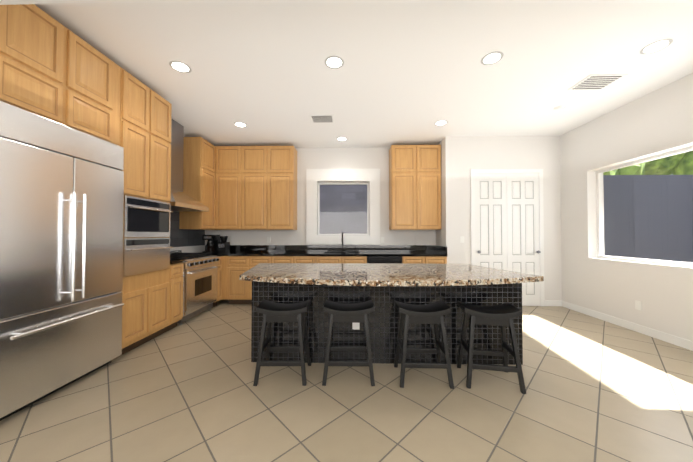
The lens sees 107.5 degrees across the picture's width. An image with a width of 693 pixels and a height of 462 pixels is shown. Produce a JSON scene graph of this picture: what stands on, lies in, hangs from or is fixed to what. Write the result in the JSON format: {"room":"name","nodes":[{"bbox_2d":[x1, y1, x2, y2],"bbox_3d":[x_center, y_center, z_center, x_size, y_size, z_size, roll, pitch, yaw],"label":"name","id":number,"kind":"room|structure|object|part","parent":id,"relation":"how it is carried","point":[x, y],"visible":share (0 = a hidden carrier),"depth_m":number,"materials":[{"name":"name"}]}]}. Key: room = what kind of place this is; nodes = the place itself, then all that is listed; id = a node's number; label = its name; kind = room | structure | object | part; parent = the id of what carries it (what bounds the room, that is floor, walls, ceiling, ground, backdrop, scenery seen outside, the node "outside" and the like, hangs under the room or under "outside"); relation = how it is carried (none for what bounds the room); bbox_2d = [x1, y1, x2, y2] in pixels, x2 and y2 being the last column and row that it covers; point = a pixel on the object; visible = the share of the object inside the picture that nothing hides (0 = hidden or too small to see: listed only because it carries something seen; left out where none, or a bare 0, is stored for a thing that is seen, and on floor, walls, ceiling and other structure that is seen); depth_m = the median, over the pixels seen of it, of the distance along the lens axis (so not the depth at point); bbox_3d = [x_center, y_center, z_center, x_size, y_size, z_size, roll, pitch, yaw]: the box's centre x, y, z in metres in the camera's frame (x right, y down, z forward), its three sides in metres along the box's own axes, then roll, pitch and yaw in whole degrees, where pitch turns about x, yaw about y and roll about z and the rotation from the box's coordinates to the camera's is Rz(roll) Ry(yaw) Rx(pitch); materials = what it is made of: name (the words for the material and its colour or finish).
{"room":"kitchen","nodes":[
{"label":"kitchen","id":0,"kind":"room"},
{"bbox_2d":[0,0,247,4],"bbox_3d":[0.375,-1.425,-0.043,6.696,0.680,2.418,0,-1,1],"label":"ceiling","id":1,"kind":"structure","parent":0,"point":[10,2],"depth_m":1.18,"materials":[{"name":"white paint"}]},
{"bbox_2d":[170,136,205,252],"bbox_3d":[-3.062,-0.223,1.994,0.250,3.030,6.900,0,-1,1],"label":"wall","id":2,"kind":"structure","parent":0,"point":[192,249],"depth_m":4.73,"materials":[{"name":"white paint"}]},
{"bbox_2d":[0,4,120,145],"bbox_3d":[-2.603,-1.259,2.107,0.656,0.814,0.932,0,-1,1],"label":"upper cabinet","id":3,"kind":"object","parent":2,"relation":"attached to","point":[52,69],"visible":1,"depth_m":2.00,"materials":[{"name":"brown wood"}]},
{"bbox_2d":[170,210,204,246],"bbox_3d":[-2.893,-0.052,4.221,0.003,0.647,1.877,0,-1,1],"label":"backsplash panel","id":4,"kind":"object","parent":2,"relation":"attached to","point":[183,237],"visible":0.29,"depth_m":4.45,"materials":[{"name":"stone"}]},
{"bbox_2d":[170,119,208,210],"bbox_3d":[-2.636,-1.025,3.977,0.514,1.361,0.840,0,-1,1],"label":"range hood","id":5,"kind":"object","parent":2,"relation":"attached to","point":[181,200],"visible":0.5,"depth_m":3.97,"materials":[{"name":"silver metal"}]},
{"bbox_2d":[179,137,215,229],"bbox_3d":[-2.690,-0.827,4.795,0.380,1.600,0.796,0,-1,1],"label":"upper cabinet","id":6,"kind":"object","parent":2,"relation":"attached to","point":[199,161],"visible":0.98,"depth_m":4.41,"materials":[{"name":"brown wood"}]},
{"bbox_2d":[206,147,435,256],"bbox_3d":[-0.539,-0.175,5.272,4.670,3.030,0.250,0,-1,1],"label":"wall","id":7,"kind":"structure","parent":0,"point":[346,158],"depth_m":5.15,"materials":[{"name":"white paint"}]},
{"bbox_2d":[215,146,242,229],"bbox_3d":[-2.255,-0.824,5.010,0.500,1.600,0.350,0,-1,1],"label":"upper cabinet","id":8,"kind":"object","parent":7,"relation":"attached to","point":[229,159],"depth_m":4.84,"materials":[{"name":"brown wood"}]},
{"bbox_2d":[243,146,266,229],"bbox_3d":[-1.755,-0.824,5.000,0.500,1.600,0.350,0,-1,1],"label":"upper cabinet","id":9,"kind":"object","parent":7,"relation":"attached to","point":[255,187],"depth_m":4.83,"materials":[{"name":"brown wood"}]},
{"bbox_2d":[267,146,296,229],"bbox_3d":[-1.255,-0.824,4.991,0.500,1.600,0.350,0,-1,1],"label":"upper cabinet","id":10,"kind":"object","parent":7,"relation":"attached to","point":[281,160],"depth_m":4.82,"materials":[{"name":"brown wood"}]},
{"bbox_2d":[306,169,379,243],"bbox_3d":[-0.066,-0.491,5.192,1.480,1.520,0.180,0,-1,1],"label":"window","id":11,"kind":"structure","parent":7,"relation":"in","point":[315,176],"depth_m":5.11,"materials":[{"name":"white wood"}]},
{"bbox_2d":[389,145,440,229],"bbox_3d":[1.319,-0.825,4.942,0.930,1.600,0.350,0,-1,1],"label":"upper cabinet","id":12,"kind":"object","parent":7,"relation":"attached to","point":[414,187],"visible":1,"depth_m":4.77,"materials":[{"name":"brown wood"}]},
{"bbox_2d":[0,300,692,461],"bbox_3d":[0.412,1.351,1.906,7.200,0.120,6.900,0,-1,1],"label":"floor","id":13,"kind":"structure","parent":0,"point":[598,390],"depth_m":1.86,"materials":[{"name":"tile"}]},
{"bbox_2d":[0,101,123,420],"bbox_3d":[-2.551,0.224,2.084,0.759,2.140,0.932,0,-1,1],"label":"refrigerator","id":14,"kind":"object","parent":13,"relation":"on","point":[48,168],"depth_m":1.96,"materials":[{"name":"silver metal"}]},
{"bbox_3d":[-2.206,0.207,2.078,0.068,1.028,0.812,0,-1,1],"label":"refrigerator handle","id":15,"kind":"part","parent":14,"relation":"part of","materials":[{"name":"silver metal"}]},
{"bbox_2d":[113,68,171,359],"bbox_3d":[-2.587,-0.174,2.918,0.656,2.960,0.710,0,-1,1],"label":"tall cabinet","id":16,"kind":"object","parent":13,"relation":"on","point":[145,126],"visible":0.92,"depth_m":2.86,"materials":[{"name":"brown wood"}]},
{"bbox_2d":[123,195,172,276],"bbox_3d":[-2.235,0.055,2.908,0.084,0.830,0.650,0,-1,1],"label":"wall oven","id":17,"kind":"object","parent":16,"relation":"in","point":[142,217],"visible":0.98,"depth_m":2.84,"materials":[{"name":"silver metal"}]},
{"bbox_2d":[163,262,183,332],"bbox_3d":[-2.578,0.873,3.392,0.656,0.880,0.260,0,-1,1],"label":"base cabinet","id":18,"kind":"object","parent":13,"relation":"on","point":[176,272],"visible":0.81,"depth_m":3.37,"materials":[{"name":"brown wood"}]},
{"bbox_2d":[170,259,184,263],"bbox_3d":[-2.576,0.412,3.400,0.662,0.037,0.263,0,-1,1],"label":"countertop","id":19,"kind":"structure","parent":18,"relation":"on","point":[172,261],"depth_m":3.40,"materials":[{"name":"stone"}]},
{"bbox_2d":[170,250,220,324],"bbox_3d":[-2.518,0.821,3.947,0.755,1.000,0.840,0,-1,1],"label":"range","id":20,"kind":"object","parent":13,"relation":"on","point":[200,282],"visible":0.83,"depth_m":3.85,"materials":[{"name":"silver metal"}]},
{"bbox_2d":[212,256,221,307],"bbox_3d":[-2.558,0.888,4.470,0.656,0.880,0.194,0,-1,1],"label":"cabinet filler","id":21,"kind":"object","parent":13,"relation":"on","point":[219,293],"visible":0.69,"depth_m":4.48,"materials":[{"name":"brown wood"}]},
{"bbox_2d":[221,256,315,303],"bbox_3d":[-1.395,0.893,4.835,1.694,0.880,0.616,0,-1,1],"label":"base cabinet","id":22,"kind":"object","parent":13,"relation":"on","point":[235,290],"visible":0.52,"depth_m":4.54,"materials":[{"name":"brown wood"}]},
{"bbox_2d":[203,253,221,255],"bbox_3d":[-2.556,0.427,4.454,0.662,0.037,0.150,0,-1,1],"label":"countertop","id":23,"kind":"structure","parent":22,"relation":"on","point":[218,254],"depth_m":4.44,"materials":[{"name":"stone"}]},
{"bbox_2d":[197,245,446,255],"bbox_3d":[-0.548,0.458,4.822,4.663,0.350,0.624,0,-1,1],"label":"countertop","id":24,"kind":"structure","parent":22,"relation":"on","point":[334,250],"depth_m":5.08,"materials":[{"name":"stone"}]},
{"bbox_2d":[202,235,219,252],"bbox_3d":[-2.592,0.243,4.873,0.200,0.340,0.273,0,-1,1],"label":"coffee maker","id":25,"kind":"object","parent":24,"relation":"on","point":[212,244],"visible":1,"depth_m":4.78,"materials":[{"name":"black plastic"}]},
{"bbox_2d":[218,236,229,252],"bbox_3d":[-2.376,0.256,4.924,0.150,0.315,0.182,0,-1,1],"label":"coffee grinder","id":26,"kind":"object","parent":24,"relation":"on","point":[223,245],"visible":1,"depth_m":4.84,"materials":[{"name":"black plastic"}]},
{"bbox_2d":[341,232,346,251],"bbox_3d":[-0.051,0.216,4.997,0.107,0.397,0.212,0,-1,1],"label":"faucet","id":27,"kind":"object","parent":24,"relation":"on","point":[342,249],"visible":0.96,"depth_m":5.06,"materials":[{"name":"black metal"}]},
{"bbox_2d":[253,300,310,385],"bbox_3d":[-0.560,0.975,2.300,0.451,0.644,0.364,0,-1,1],"label":"stool","id":28,"kind":"object","parent":13,"relation":"on","point":[278,312],"visible":1,"depth_m":2.21,"materials":[{"name":"black wood"}]},
{"bbox_2d":[316,256,366,262],"bbox_3d":[-0.088,0.893,4.811,0.910,0.880,0.616,0,-1,1],"label":"base cabinet","id":29,"kind":"object","parent":13,"relation":"on","point":[341,259],"visible":0.29,"depth_m":4.51,"materials":[{"name":"brown wood"}]},
{"bbox_2d":[322,300,374,385],"bbox_3d":[0.020,0.975,2.299,0.441,0.644,0.351,0,-1,1],"label":"stool","id":30,"kind":"object","parent":13,"relation":"on","point":[350,313],"visible":1,"depth_m":2.19,"materials":[{"name":"black wood"}]},
{"bbox_2d":[367,256,401,262],"bbox_3d":[0.683,0.894,4.771,0.612,0.878,0.667,0,-1,1],"label":"dishwasher","id":31,"kind":"object","parent":13,"relation":"on","point":[384,259],"visible":0.04,"depth_m":4.49,"materials":[{"name":"black metal"}]},
{"bbox_2d":[251,281,522,364],"bbox_3d":[0.359,0.878,2.816,2.718,0.853,0.635,0,-1,1],"label":"kitchen island","id":32,"kind":"object","parent":13,"relation":"on","point":[383,320],"visible":0.43,"depth_m":2.50,"materials":[{"name":"black tile"}]},
{"bbox_2d":[352,323,359,329],"bbox_3d":[0.094,0.912,2.502,0.070,0.115,0.001,0,-1,1],"label":"outlet","id":33,"kind":"object","parent":32,"relation":"attached to","point":[355,326],"visible":0.64,"depth_m":2.50,"materials":[{"name":"white plastic"}]},
{"bbox_2d":[239,263,543,285],"bbox_3d":[0.305,0.424,2.611,2.858,0.045,1.220,0,-1,1],"label":"island countertop","id":34,"kind":"structure","parent":32,"relation":"on","point":[380,274],"depth_m":2.32,"materials":[{"name":"stone"}]},
{"bbox_2d":[394,300,453,388],"bbox_3d":[0.669,0.974,2.267,0.448,0.644,0.359,0,-1,1],"label":"stool","id":35,"kind":"object","parent":13,"relation":"on","point":[433,313],"visible":1,"depth_m":2.17,"materials":[{"name":"black wood"}]},
{"bbox_2d":[402,256,446,263],"bbox_3d":[1.388,0.893,4.783,0.786,0.880,0.616,0,-1,1],"label":"base cabinet","id":36,"kind":"object","parent":13,"relation":"on","point":[427,259],"visible":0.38,"depth_m":4.49,"materials":[{"name":"brown wood"}]},
{"bbox_2d":[457,301,525,393],"bbox_3d":[1.239,0.974,2.226,0.441,0.644,0.351,0,-1,10],"label":"stool","id":37,"kind":"object","parent":13,"relation":"on","point":[502,316],"visible":1,"depth_m":2.14,"materials":[{"name":"black wood"}]},
{"bbox_2d":[35,0,692,147],"bbox_3d":[0.412,-1.799,1.952,7.200,0.120,6.900,0,-1,1],"label":"ceiling","id":38,"kind":"structure","parent":0,"point":[410,72],"depth_m":2.59,"materials":[{"name":"white paint"}]},
{"bbox_2d":[169,61,191,72],"bbox_3d":[-1.744,-1.722,2.671,0.200,0.002,0.200,0,-1,1],"label":"recessed light","id":39,"kind":"object","parent":38,"relation":"in","point":[179,66],"visible":1,"depth_m":2.66,"materials":[{"name":"grey"}]},
{"bbox_2d":[234,122,246,126],"bbox_3d":[-1.698,-1.702,4.071,0.200,0.002,0.200,0,-1,1],"label":"recessed light","id":40,"kind":"object","parent":38,"relation":"in","point":[239,124],"visible":1,"depth_m":4.06,"materials":[{"name":"grey"}]},
{"bbox_2d":[309,114,334,122],"bbox_3d":[-0.366,-1.705,3.865,0.360,0.010,0.260,0,-1,1],"label":"ceiling vent","id":41,"kind":"object","parent":38,"relation":"in","point":[329,118],"visible":0.98,"depth_m":3.85,"materials":[{"name":"white metal"}]},
{"bbox_2d":[325,56,343,68],"bbox_3d":[-0.125,-1.723,2.601,0.200,0.002,0.200,0,-1,1],"label":"recessed light","id":42,"kind":"object","parent":38,"relation":"in","point":[332,62],"visible":1,"depth_m":2.60,"materials":[{"name":"grey"}]},
{"bbox_2d":[337,137,346,140],"bbox_3d":[-0.086,-1.693,4.680,0.200,0.002,0.200,0,-1,1],"label":"recessed light","id":43,"kind":"object","parent":38,"relation":"in","point":[341,138],"visible":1,"depth_m":4.65,"materials":[{"name":"grey"}]},
{"bbox_2d":[434,120,447,125],"bbox_3d":[1.492,-1.703,4.010,0.200,0.002,0.200,0,-1,1],"label":"recessed light","id":44,"kind":"object","parent":38,"relation":"in","point":[440,122],"visible":1,"depth_m":3.99,"materials":[{"name":"grey"}]},
{"bbox_2d":[481,51,503,64],"bbox_3d":[1.454,-1.724,2.541,0.200,0.002,0.200,0,-1,1],"label":"recessed light","id":45,"kind":"object","parent":38,"relation":"in","point":[491,58],"visible":1,"depth_m":2.54,"materials":[{"name":"white"}]},
{"bbox_2d":[554,105,564,110],"bbox_3d":[2.953,-1.698,3.522,0.120,0.034,0.120,0,-1,1],"label":"smoke detector","id":46,"kind":"object","parent":38,"relation":"attached to","point":[560,108],"visible":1,"depth_m":3.49,"materials":[{"name":"white plastic"}]},
{"bbox_2d":[568,74,627,89],"bbox_3d":[2.892,-1.718,2.944,0.400,0.010,0.300,0,-1,1],"label":"ceiling vent","id":47,"kind":"object","parent":38,"relation":"in","point":[596,81],"visible":1,"depth_m":2.92,"materials":[{"name":"white metal"}]},
{"bbox_2d":[640,39,672,53],"bbox_3d":[2.901,-1.726,2.384,0.200,0.002,0.200,0,-1,1],"label":"recessed light","id":48,"kind":"object","parent":38,"relation":"in","point":[656,46],"visible":1,"depth_m":2.38,"materials":[{"name":"white"}]},
{"bbox_2d":[436,136,561,299],"bbox_3d":[2.805,-0.180,4.934,2.030,3.030,0.800,0,-1,1],"label":"wall","id":49,"kind":"structure","parent":0,"point":[461,156],"depth_m":4.55,"materials":[{"name":"white paint"}]},
{"bbox_2d":[470,169,544,305],"bbox_3d":[2.853,0.113,4.486,1.269,2.430,0.081,0,-1,1],"label":"closet door","id":50,"kind":"structure","parent":49,"relation":"in","point":[507,219],"depth_m":4.51,"materials":[{"name":"white wood"}]},
{"bbox_2d":[545,300,561,305],"bbox_3d":[2.804,1.279,4.505,2.015,0.100,0.013,0,-1,1],"label":"baseboard","id":51,"kind":"structure","parent":49,"relation":"attached to","point":[553,302],"depth_m":4.48,"materials":[{"name":"white wood"}]},
{"bbox_2d":[560,73,692,340],"bbox_3d":[3.887,-0.225,1.863,0.250,3.030,6.900,0,-1,1],"label":"wall","id":52,"kind":"structure","parent":0,"point":[657,122],"depth_m":3.50,"materials":[{"name":"white paint"}]},
{"bbox_2d":[562,301,692,350],"bbox_3d":[3.749,1.236,1.567,0.013,0.100,5.825,0,-1,1],"label":"baseboard","id":53,"kind":"structure","parent":52,"relation":"attached to","point":[671,339],"depth_m":3.33,"materials":[{"name":"white wood"}]},
{"bbox_2d":[635,300,641,310],"bbox_3d":[3.785,0.964,3.293,0.007,0.115,0.070,0,-1,1],"label":"electrical outlet plate","id":54,"kind":"object","parent":52,"relation":"attached to","point":[638,305],"depth_m":3.29,"materials":[{"name":"white plastic"}]},
{"bbox_2d":[596,146,692,266],"bbox_3d":[3.936,-0.280,2.858,0.050,1.366,2.286,0,-1,1],"label":"window","id":55,"kind":"structure","parent":52,"relation":"in","point":[599,206],"depth_m":3.53,"materials":[{"name":"white"}]},
{"label":"outside","id":56,"kind":"structure","parent":0,"visible":0},
{"bbox_3d":[3.000,1.482,3.856,22.000,0.075,20.000,0,-1,1],"label":"ground","id":57,"kind":"structure","parent":56,"visible":0},
{"bbox_2d":[320,175,692,261],"bbox_3d":[2.694,-0.086,0.933,19.500,2.975,12.100,0,-1,1],"label":"fence","id":58,"kind":"object","parent":57,"relation":"on","point":[668,239],"depth_m":5.42,"materials":[{"name":"paint"}]},
{"bbox_2d":[603,162,645,174],"bbox_3d":[7.027,-0.564,7.706,2.397,4.127,2.440,0,-1,1],"label":"tree","id":59,"kind":"object","parent":57,"relation":"on","point":[633,169],"depth_m":6.72,"materials":[{"name":"green plant"}]},
{"bbox_2d":[645,152,686,174],"bbox_3d":[8.565,-0.730,7.896,2.888,4.465,2.540,0,-1,1],"label":"tree","id":60,"kind":"object","parent":57,"relation":"on","point":[673,162],"depth_m":6.97,"materials":[{"name":"green plant"}]},
{"bbox_2d":[672,151,692,174],"bbox_3d":[10.332,-0.808,7.106,2.298,4.599,2.183,0,-1,1],"label":"tree","id":61,"kind":"object","parent":57,"relation":"on","point":[688,165],"depth_m":6.88,"materials":[{"name":"green plant"}]}
]}

